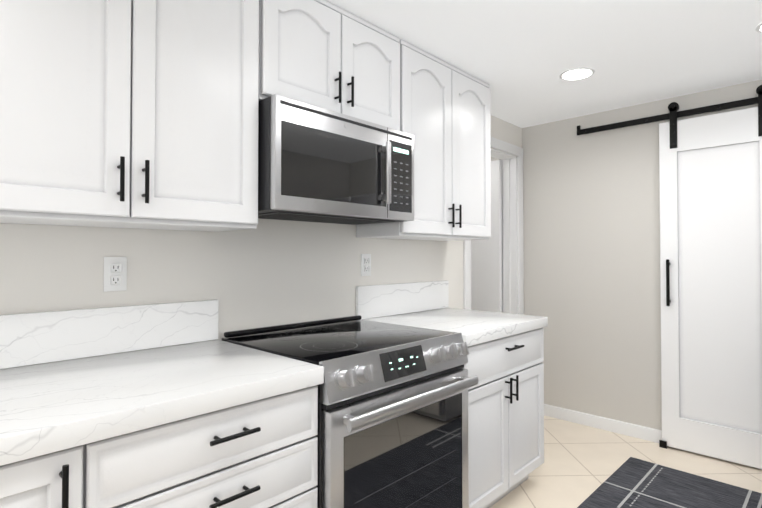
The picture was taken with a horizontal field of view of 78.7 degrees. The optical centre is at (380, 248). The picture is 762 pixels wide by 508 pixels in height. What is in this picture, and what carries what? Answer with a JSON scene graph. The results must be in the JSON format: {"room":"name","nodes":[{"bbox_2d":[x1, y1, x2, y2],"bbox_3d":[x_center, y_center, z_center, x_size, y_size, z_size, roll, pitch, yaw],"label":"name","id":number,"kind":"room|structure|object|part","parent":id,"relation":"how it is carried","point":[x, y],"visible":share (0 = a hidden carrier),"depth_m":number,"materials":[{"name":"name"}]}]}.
{"room":"kitchen","nodes":[
{"label":"kitchen","id":0,"kind":"room"},
{"bbox_2d":[0,115,516,339],"bbox_3d":[-0.830,0.127,1.787,0.120,2.295,5.460,-1,-1,44],"label":"wall","id":1,"kind":"structure","parent":0,"point":[268,272],"depth_m":1.92,"materials":[{"name":"white paint"}]},
{"bbox_2d":[103,257,126,291],"bbox_3d":[-0.915,0.086,1.602,0.012,0.118,0.072,-1,-1,44],"label":"electrical outlet","id":2,"kind":"object","parent":1,"relation":"attached to","point":[115,273],"visible":1,"depth_m":1.60,"materials":[{"name":"white plastic"}]},
{"bbox_2d":[0,0,258,231],"bbox_3d":[-0.838,-0.550,1.463,0.323,0.947,0.844,-1,-1,44],"label":"upper cabinet","id":3,"kind":"object","parent":1,"relation":"attached to","point":[140,114],"visible":1,"depth_m":1.33,"materials":[{"name":"white wood"}]},
{"bbox_2d":[259,0,399,130],"bbox_3d":[-0.268,-0.775,2.042,0.359,0.477,0.759,-1,-1,44],"label":"upper cabinet","id":4,"kind":"object","parent":1,"relation":"attached to","point":[324,54],"visible":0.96,"depth_m":1.90,"materials":[{"name":"white wood"}]},
{"bbox_2d":[258,94,413,224],"bbox_3d":[-0.237,-0.329,2.005,0.445,0.406,0.757,-1,-1,44],"label":"over-the-range microwave","id":5,"kind":"object","parent":4,"relation":"attached to","point":[318,164],"visible":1,"depth_m":1.79,"materials":[{"name":"grey metal"}]},
{"bbox_2d":[361,254,370,275],"bbox_3d":[-0.078,0.085,2.483,0.012,0.118,0.072,-1,-1,44],"label":"electrical outlet","id":6,"kind":"object","parent":1,"relation":"attached to","point":[365,264],"visible":1,"depth_m":2.48,"materials":[{"name":"white plastic"}]},
{"bbox_2d":[356,39,490,240],"bbox_3d":[0.282,-0.531,2.618,0.359,0.947,0.826,-1,-1,44],"label":"upper cabinet","id":7,"kind":"object","parent":1,"relation":"attached to","point":[445,114],"visible":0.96,"depth_m":2.47,"materials":[{"name":"white wood"}]},
{"bbox_2d":[463,137,523,314],"bbox_3d":[0.809,0.239,3.511,0.160,2.125,0.850,-1,-1,44],"label":"door frame","id":8,"kind":"structure","parent":1,"relation":"attached to","point":[512,220],"depth_m":3.74,"materials":[{"name":"white wood"}]},
{"bbox_2d":[517,126,521,296],"bbox_3d":[1.081,0.158,3.798,0.120,2.295,0.090,-1,-1,44],"label":"wall","id":9,"kind":"structure","parent":0,"point":[519,136],"depth_m":3.76,"materials":[{"name":"white paint"}]},
{"bbox_2d":[471,160,501,312],"bbox_3d":[0.701,0.287,3.999,0.700,2.020,0.100,-1,-1,44],"label":"interior door","id":10,"kind":"structure","parent":9,"relation":"in","point":[486,275],"depth_m":3.83,"materials":[{"name":"white wood"}]},
{"bbox_2d":[326,0,761,127],"bbox_3d":[-0.098,-1.079,1.255,4.300,0.100,5.670,-1,-1,44],"label":"ceiling","id":11,"kind":"structure","parent":0,"point":[519,57],"depth_m":2.31,"materials":[{"name":"white paint"}]},
{"bbox_2d":[559,67,594,80],"bbox_3d":[1.128,-1.005,2.675,0.190,0.004,0.190,-1,-1,44],"label":"recessed light","id":12,"kind":"object","parent":11,"relation":"in","point":[574,74],"visible":1,"depth_m":2.67,"materials":[{"name":"white"}]},
{"bbox_2d":[755,23,761,32],"bbox_3d":[1.804,-1.014,2.088,0.190,0.004,0.190,-1,-1,44],"label":"recessed light","id":13,"kind":"object","parent":11,"relation":"in","point":[758,29],"visible":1,"depth_m":2.13,"materials":[{"name":"white"}]},
{"bbox_2d":[490,415,761,507],"bbox_3d":[-0.098,1.316,1.218,4.300,0.100,5.670,-1,-1,44],"label":"floor","id":14,"kind":"structure","parent":0,"point":[579,466],"depth_m":2.77,"materials":[{"name":"tile"}]},
{"bbox_2d":[0,442,95,507],"bbox_3d":[-0.977,0.834,1.053,0.658,0.858,0.363,-1,-1,44],"label":"base cabinet","id":15,"kind":"object","parent":14,"relation":"on","point":[66,478],"depth_m":0.92,"materials":[{"name":"white wood"}]},
{"bbox_2d":[96,385,317,507],"bbox_3d":[-0.639,0.840,1.409,0.658,0.858,0.618,-1,-1,44],"label":"base cabinet","id":16,"kind":"object","parent":14,"relation":"on","point":[262,453],"depth_m":1.18,"materials":[{"name":"white wood"}]},
{"bbox_2d":[0,300,323,465],"bbox_3d":[-1.005,0.295,1.017,0.678,0.210,1.707,-1,-1,44],"label":"countertop","id":17,"kind":"structure","parent":16,"relation":"on","point":[72,378],"depth_m":1.33,"materials":[{"name":"stone"}]},
{"bbox_2d":[221,315,477,507],"bbox_3d":[-0.112,0.804,1.869,0.733,0.944,0.757,-1,-1,44],"label":"range","id":18,"kind":"object","parent":14,"relation":"on","point":[392,415],"visible":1,"depth_m":1.65,"materials":[{"name":"grey metal"}]},
{"bbox_2d":[464,328,543,507],"bbox_3d":[0.395,0.856,2.472,0.694,0.858,0.802,-1,-1,44],"label":"base cabinet","id":19,"kind":"object","parent":14,"relation":"on","point":[505,425],"visible":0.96,"depth_m":2.23,"materials":[{"name":"white wood"}]},
{"bbox_2d":[356,280,547,345],"bbox_3d":[0.390,0.310,2.486,0.678,0.227,0.808,-1,-1,44],"label":"countertop","id":20,"kind":"structure","parent":19,"relation":"on","point":[421,304],"depth_m":2.52,"materials":[{"name":"stone"}]},
{"bbox_2d":[577,457,761,507],"bbox_3d":[0.955,1.269,1.734,0.765,0.008,2.440,-1,-1,45],"label":"rug","id":21,"kind":"object","parent":14,"relation":"on","point":[631,482],"visible":0.96,"depth_m":2.44,"materials":[{"name":"grey fabric"}]},
{"bbox_2d":[491,80,761,429],"bbox_3d":[1.813,0.150,3.248,4.300,2.295,0.120,-1,-1,44],"label":"wall","id":22,"kind":"structure","parent":0,"point":[591,224],"depth_m":3.37,"materials":[{"name":"grey paint"}]},
{"bbox_2d":[544,404,661,442],"bbox_3d":[1.751,1.253,3.198,1.655,0.086,0.014,-1,-1,44],"label":"baseboard","id":23,"kind":"structure","parent":22,"relation":"attached to","point":[625,428],"depth_m":3.33,"materials":[{"name":"white wood"}]},
{"bbox_2d":[577,85,761,468],"bbox_3d":[1.903,0.171,3.009,1.240,2.244,0.100,-1,-1,44],"label":"barn door","id":24,"kind":"structure","parent":22,"relation":"in","point":[710,174],"depth_m":2.87,"materials":[{"name":"white wood"}]},
{"bbox_3d":[1.917,-0.884,3.040,1.240,0.070,0.059,-1,-1,44],"label":"barn door rail","id":25,"kind":"part","parent":24,"relation":"part of","materials":[{"name":"black metal"}]}
]}

